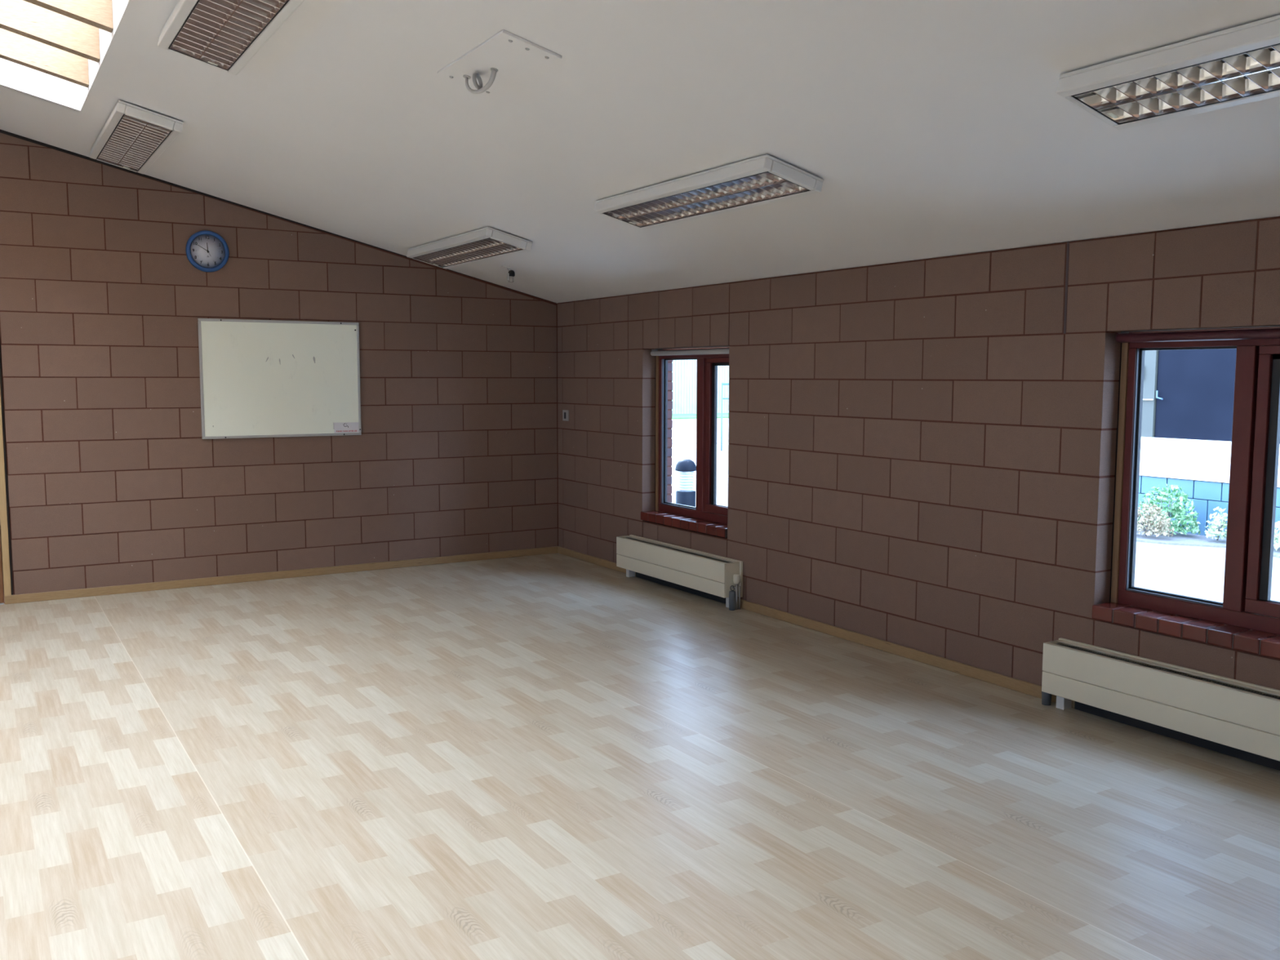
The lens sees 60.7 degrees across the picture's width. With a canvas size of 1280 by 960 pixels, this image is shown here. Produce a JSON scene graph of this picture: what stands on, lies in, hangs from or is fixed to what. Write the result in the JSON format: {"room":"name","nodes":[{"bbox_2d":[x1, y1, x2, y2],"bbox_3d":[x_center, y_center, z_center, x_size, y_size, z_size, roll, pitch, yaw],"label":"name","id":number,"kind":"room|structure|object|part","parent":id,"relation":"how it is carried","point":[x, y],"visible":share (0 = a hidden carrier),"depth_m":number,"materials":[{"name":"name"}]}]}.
{"room":"community hall","nodes":[
{"label":"community hall","id":0,"kind":"room"},
{"bbox_2d":[0,345,13,603],"bbox_3d":[-5.390,-0.785,7.118,11.230,3.656,0.178,-3,6,-31],"label":"wall","id":1,"kind":"structure","parent":0,"point":[0,345],"depth_m":7.68,"materials":[{"name":"brown brick"}]},
{"bbox_2d":[0,133,558,595],"bbox_3d":[-5.273,-0.832,7.005,10.815,3.492,0.115,-3,6,-31],"label":"wall","id":2,"kind":"structure","parent":0,"point":[113,479],"depth_m":8.26,"materials":[{"name":"brick"}]},
{"bbox_2d":[0,353,13,604],"bbox_3d":[-4.770,-0.123,7.341,0.885,2.020,0.159,-3,6,-31],"label":"door frame","id":3,"kind":"structure","parent":2,"relation":"in","point":[6,570],"depth_m":7.58,"materials":[{"name":"brown wood"}]},
{"bbox_2d":[185,230,229,271],"bbox_3d":[-3.208,-1.697,8.109,0.304,0.304,0.035,-3,6,-31],"label":"wall clock","id":4,"kind":"object","parent":2,"relation":"attached to","point":[206,251],"visible":1,"depth_m":8.10,"materials":[{"name":"blue plastic"}]},
{"bbox_2d":[0,129,551,302],"bbox_3d":[-5.319,-1.948,6.867,10.700,1.331,0.088,-3,6,-31],"label":"trim","id":5,"kind":"structure","parent":2,"relation":"attached to","point":[1,131],"depth_m":7.97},
{"bbox_2d":[197,318,361,439],"bbox_3d":[-2.770,-0.783,8.476,1.211,0.900,0.022,-3,6,-31],"label":"whiteboard","id":6,"kind":"object","parent":2,"relation":"attached to","point":[259,378],"visible":1,"depth_m":8.46,"materials":[{"name":"ceramic"}]},
{"bbox_2d":[4,546,557,604],"bbox_3d":[-5.290,0.885,7.081,10.700,0.060,0.018,-3,6,-31],"label":"baseboard","id":7,"kind":"structure","parent":2,"relation":"attached to","point":[90,592],"depth_m":8.52,"materials":[{"name":"brown wood"}]},
{"bbox_2d":[0,552,1279,959],"bbox_3d":[-2.562,1.426,2.414,11.020,0.120,10.920,-3,6,-31],"label":"floor","id":8,"kind":"structure","parent":0,"point":[557,756],"depth_m":4.16,"materials":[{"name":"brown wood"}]},
{"bbox_2d":[616,534,742,610],"bbox_3d":[0.270,0.666,8.095,0.149,0.326,1.527,-3,6,-31],"label":"radiator","id":9,"kind":"object","parent":8,"relation":"on","point":[714,577],"visible":1,"depth_m":7.93,"materials":[{"name":"beige metal"}]},
{"bbox_2d":[626,537,728,563],"bbox_3d":[0.251,0.534,8.098,0.107,0.035,1.430,-3,6,-31],"label":"grille","id":10,"kind":"object","parent":9,"relation":"attached to","point":[660,549],"depth_m":8.07,"materials":[{"name":"beige metal"}]},
{"bbox_2d":[1041,637,1279,770],"bbox_3d":[2.475,1.011,4.531,0.149,0.326,1.917,-3,6,-31],"label":"radiator","id":11,"kind":"object","parent":8,"relation":"on","point":[1233,717],"visible":1,"depth_m":4.74,"materials":[{"name":"beige metal"}]},
{"bbox_2d":[1056,643,1279,699],"bbox_3d":[2.479,0.882,4.498,0.107,0.035,1.829,-3,6,-31],"label":"grille","id":12,"kind":"object","parent":11,"relation":"attached to","point":[1193,682],"depth_m":4.77,"materials":[{"name":"white metal"}]},
{"bbox_3d":[2.540,0.972,4.545,0.020,0.251,1.879,-3,6,-31],"label":"plate","id":13,"kind":"part","parent":11,"relation":"part of","materials":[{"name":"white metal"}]},
{"bbox_2d":[0,0,1279,303],"bbox_3d":[-2.506,-1.561,2.354,11.340,1.513,11.250,-3,6,-31],"label":"ceiling","id":14,"kind":"structure","parent":0,"point":[930,128],"depth_m":4.74,"materials":[{"name":"white paint"}]},
{"bbox_2d":[0,0,113,112],"bbox_3d":[-2.228,-2.223,3.442,1.414,0.645,6.410,-3,6,-31],"label":"window","id":15,"kind":"structure","parent":14,"relation":"attached to","point":[58,38],"depth_m":5.45,"materials":[{"name":"white glass"}]},
{"bbox_2d":[89,100,183,173],"bbox_3d":[-3.159,-2.110,6.802,0.347,0.141,1.540,-3,6,-31],"label":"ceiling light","id":16,"kind":"object","parent":14,"relation":"attached to","point":[133,137],"visible":1,"depth_m":6.59,"materials":[{"name":"white metal"}]},
{"bbox_3d":[-3.165,-2.081,6.801,0.259,0.005,1.484,13,-2,-32],"label":"louvre trim","id":17,"kind":"part","parent":16,"relation":"part of","materials":[{"name":"silver metal"}]},
{"bbox_2d":[157,0,304,75],"bbox_3d":[-1.595,-1.865,4.299,0.347,0.141,1.540,-3,6,-31],"label":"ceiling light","id":18,"kind":"object","parent":14,"relation":"attached to","point":[224,35],"visible":1,"depth_m":4.51,"materials":[{"name":"white metal"}]},
{"bbox_2d":[406,226,532,269],"bbox_3d":[-1.283,-1.690,8.019,0.347,0.141,1.540,-3,6,-31],"label":"ceiling light","id":19,"kind":"object","parent":14,"relation":"attached to","point":[486,243],"visible":1,"depth_m":7.83,"materials":[{"name":"white metal"}]},
{"bbox_3d":[-1.289,-1.661,8.018,0.259,0.005,1.484,13,-2,-32],"label":"louvre trim","id":20,"kind":"part","parent":19,"relation":"part of","materials":[{"name":"silver metal"}]},
{"bbox_2d":[437,29,561,95],"bbox_3d":[-0.583,-1.660,4.447,0.251,0.123,0.670,-3,6,-31],"label":"ceiling plate","id":21,"kind":"object","parent":14,"relation":"attached to","point":[504,59],"visible":1,"depth_m":4.40,"materials":[{"name":"metal"}]},
{"bbox_2d":[501,265,515,282],"bbox_3d":[-1.030,-1.612,8.556,0.106,0.125,0.054,-3,6,-31],"label":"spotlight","id":22,"kind":"object","parent":14,"relation":"attached to","point":[511,273],"visible":1,"depth_m":8.55,"materials":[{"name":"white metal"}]},
{"bbox_3d":[-1.012,-1.574,8.572,0.042,0.046,0.042,-3,6,-31],"label":"lamp glass","id":23,"kind":"part","parent":22,"relation":"part of","materials":[{"name":"white glass"}]},
{"bbox_2d":[594,154,823,230],"bbox_3d":[0.291,-1.441,5.565,0.347,0.141,1.540,-3,6,-31],"label":"ceiling light","id":24,"kind":"object","parent":14,"relation":"attached to","point":[766,179],"visible":1,"depth_m":5.38,"materials":[{"name":"white metal"}]},
{"bbox_3d":[0.285,-1.412,5.564,0.259,0.005,1.484,13,-2,-32],"label":"louvre trim","id":25,"kind":"part","parent":24,"relation":"part of","materials":[{"name":"silver metal"}]},
{"bbox_2d":[1056,14,1279,129],"bbox_3d":[1.899,-1.189,2.979,0.347,0.141,1.540,-3,6,-31],"label":"ceiling light","id":26,"kind":"object","parent":14,"relation":"attached to","point":[1240,64],"visible":1,"depth_m":3.32,"materials":[{"name":"white metal"}]},
{"bbox_3d":[1.893,-1.161,2.979,0.259,0.005,1.484,13,-2,-32],"label":"louvre trim","id":27,"kind":"part","parent":26,"relation":"part of","materials":[{"name":"silver metal"}]},
{"bbox_2d":[557,216,1279,689],"bbox_3d":[2.113,-0.020,5.285,0.118,2.233,10.681,-3,6,-31],"label":"wall","id":28,"kind":"structure","parent":0,"point":[922,453],"depth_m":6.03,"materials":[{"name":"brick"}]},
{"bbox_2d":[562,409,568,421],"bbox_3d":[-0.655,-0.568,9.617,0.016,0.094,0.100,-3,6,-31],"label":"wall switch","id":29,"kind":"object","parent":28,"relation":"attached to","point":[565,412],"visible":1,"depth_m":9.60,"materials":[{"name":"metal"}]},
{"bbox_2d":[640,347,728,537],"bbox_3d":[0.388,-0.308,8.120,0.210,1.332,1.127,-3,6,-31],"label":"window","id":30,"kind":"structure","parent":28,"relation":"in","point":[709,517],"depth_m":8.11,"materials":[{"name":"brown wood"}]},
{"bbox_3d":[0.374,0.323,8.172,0.180,0.066,1.127,-3,6,-31],"label":"sill","id":31,"kind":"part","parent":30,"relation":"part of","materials":[{"name":"red tile"}]},
{"bbox_2d":[650,348,728,355],"bbox_3d":[0.389,-0.945,8.042,0.068,0.049,1.089,-3,6,-31],"label":"roller blind","id":32,"kind":"object","parent":30,"relation":"attached to","point":[717,351],"visible":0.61,"depth_m":8.02,"materials":[{"name":"grey fabric"}]},
{"bbox_3d":[0.618,-0.312,7.892,0.052,1.140,0.450,-3,6,-31],"label":"sash","id":33,"kind":"part","parent":30,"relation":"part of","materials":[{"name":"brown wood"}]},
{"bbox_2d":[557,546,1075,708],"bbox_3d":[2.037,1.063,5.378,0.018,0.060,10.580,-3,6,-31],"label":"baseboard","id":34,"kind":"structure","parent":28,"relation":"attached to","point":[1028,688],"depth_m":6.36,"materials":[{"name":"brown wood"}]},
{"bbox_2d":[654,325,1279,602],"bbox_3d":[2.144,-0.029,5.420,0.063,2.225,10.718,-3,6,-31],"label":"trim","id":35,"kind":"structure","parent":28,"relation":"attached to","point":[1278,326],"depth_m":5.19,"materials":[{"name":"brown wood"}]},
{"bbox_2d":[1092,338,1279,658],"bbox_3d":[2.578,0.038,4.582,0.210,1.341,1.352,-3,6,-31],"label":"window","id":36,"kind":"structure","parent":28,"relation":"in","point":[1246,620],"depth_m":4.69,"materials":[{"name":"brown wood"}]},
{"bbox_3d":[2.563,0.673,4.635,0.180,0.066,1.352,-3,6,-31],"label":"sill","id":37,"kind":"part","parent":36,"relation":"part of","materials":[{"name":"brown brick"}]},
{"bbox_3d":[2.783,0.026,4.394,0.052,1.140,0.640,-3,6,-31],"label":"sash","id":38,"kind":"part","parent":36,"relation":"part of","materials":[{"name":"brown wood"}]},
{"bbox_2d":[1115,328,1279,342],"bbox_3d":[2.572,-0.605,4.511,0.072,0.046,1.336,-3,6,-31],"label":"roller blind","id":39,"kind":"object","parent":28,"relation":"attached to","point":[1260,333],"visible":1,"depth_m":4.71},
{"label":"outside","id":40,"kind":"structure","parent":0,"visible":0},
{"bbox_2d":[671,417,1279,602],"bbox_3d":[19.127,-1.330,33.789,81.010,0.200,100.000,-3,6,-31],"label":"ground","id":41,"kind":"structure","parent":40,"point":[1194,571],"depth_m":10.44,"materials":[{"name":"concrete"}]},
{"bbox_2d":[675,458,696,506],"bbox_3d":[0.461,0.242,11.028,0.218,0.914,0.218,-3,6,-31],"label":"bollard light","id":42,"kind":"object","parent":41,"relation":"on","point":[686,495],"visible":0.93,"depth_m":10.93,"materials":[{"name":"grey metal"}]},
{"bbox_3d":[0.461,0.403,11.044,0.200,0.590,0.200,-3,6,-31],"label":"post","id":43,"kind":"part","parent":42,"relation":"part of","materials":[{"name":"metal"}]},
{"bbox_2d":[671,357,728,413],"bbox_3d":[1.179,-4.570,48.399,24.000,3.400,0.120,-3,6,-31],"label":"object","id":44,"kind":"object","parent":41,"relation":"on","point":[684,372],"visible":0.06,"depth_m":48.99,"materials":[{"name":"white"}]},
{"bbox_2d":[671,413,728,419],"bbox_3d":[2.230,-2.738,46.854,24.000,0.050,3.700,-3,6,-31],"label":"grass","id":45,"kind":"structure","parent":41,"relation":"on","point":[724,415],"depth_m":46.41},
{"bbox_2d":[672,442,728,444],"bbox_3d":[0.539,-0.949,28.293,3.936,0.006,0.268,0,5,-5],"label":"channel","id":46,"kind":"object","parent":41,"relation":"on","point":[683,442],"visible":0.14,"depth_m":28.48,"materials":[{"name":"white"}]},
{"bbox_2d":[720,382,728,450],"bbox_3d":[4.461,-1.616,27.045,6.038,1.589,0.058,-3,6,-31],"label":"railing","id":47,"kind":"object","parent":41,"relation":"on","point":[722,384],"visible":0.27,"depth_m":25.46,"materials":[{"name":"metal"}]},
{"bbox_3d":[1.907,-1.458,25.480,0.038,1.560,0.038,-3,6,-31],"label":"post","id":48,"kind":"part","parent":47,"relation":"part of","materials":[{"name":"metal"}]},
{"bbox_3d":[4.463,-2.214,26.988,6.000,0.388,0.058,-3,6,-31],"label":"rail","id":49,"kind":"part","parent":47,"relation":"part of","materials":[{"name":"metal"}]},
{"bbox_2d":[1136,528,1279,558],"bbox_3d":[4.633,0.465,13.488,0.970,0.020,11.500,-3,6,-31],"label":"planting bed","id":50,"kind":"object","parent":41,"relation":"on","point":[1190,540],"visible":0.19,"depth_m":11.58,"materials":[{"name":"grey soil"}]},
{"bbox_2d":[1136,502,1173,537],"bbox_3d":[5.458,0.419,11.760,0.348,0.378,0.612,-3,6,-31],"label":"dry shrub","id":51,"kind":"object","parent":50,"relation":"on","point":[1142,520],"visible":0.77,"depth_m":11.66,"materials":[{"name":"plant"}]},
{"bbox_3d":[5.454,0.474,11.832,0.267,0.255,0.141,0,5,-4],"label":"stem","id":52,"kind":"part","parent":51,"relation":"part of","materials":[{"name":"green plant"}]},
{"bbox_2d":[1137,483,1200,535],"bbox_3d":[5.792,0.313,11.972,0.457,0.550,0.753,-1,6,-16],"label":"shrub","id":53,"kind":"object","parent":50,"relation":"on","point":[1178,513],"visible":0.7,"depth_m":11.86,"materials":[{"name":"green plant"}]},
{"bbox_3d":[5.719,0.383,12.025,0.324,0.401,0.493,4,7,33],"label":"stem","id":54,"kind":"part","parent":53,"relation":"part of","materials":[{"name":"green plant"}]},
{"bbox_2d":[1204,506,1227,540],"bbox_3d":[6.058,0.458,11.458,0.319,0.359,0.244,-3,6,-31],"label":"shrub","id":55,"kind":"object","parent":50,"relation":"on","point":[1211,532],"visible":0.96,"depth_m":11.43,"materials":[{"name":"green plant"}]},
{"bbox_3d":[6.084,0.519,11.442,0.128,0.239,0.090,-3,6,-31],"label":"stem","id":56,"kind":"part","parent":55,"relation":"part of","materials":[{"name":"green plant"}]},
{"bbox_2d":[1273,520,1279,551],"bbox_3d":[6.487,0.542,10.745,0.528,0.337,0.906,-3,6,-31],"label":"shrub","id":57,"kind":"object","parent":50,"relation":"on","point":[1277,535],"visible":0.3,"depth_m":10.87,"materials":[{"name":"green plant"}]},
{"bbox_2d":[1137,348,1279,539],"bbox_3d":[7.754,-2.765,13.042,4.110,6.550,15.200,-3,6,-31],"label":"building","id":58,"kind":"structure","parent":41,"relation":"on","point":[1188,394],"depth_m":12.10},
{"bbox_3d":[5.857,-1.699,12.585,0.220,2.395,0.360,-3,6,-31],"label":"door frame","id":59,"kind":"part","parent":58,"relation":"part of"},
{"bbox_3d":[5.880,-0.960,12.368,0.020,0.105,0.094,-2,6,-17],"label":"door handle","id":60,"kind":"part","parent":58,"relation":"part of","materials":[{"name":"silver metal"}]}
]}

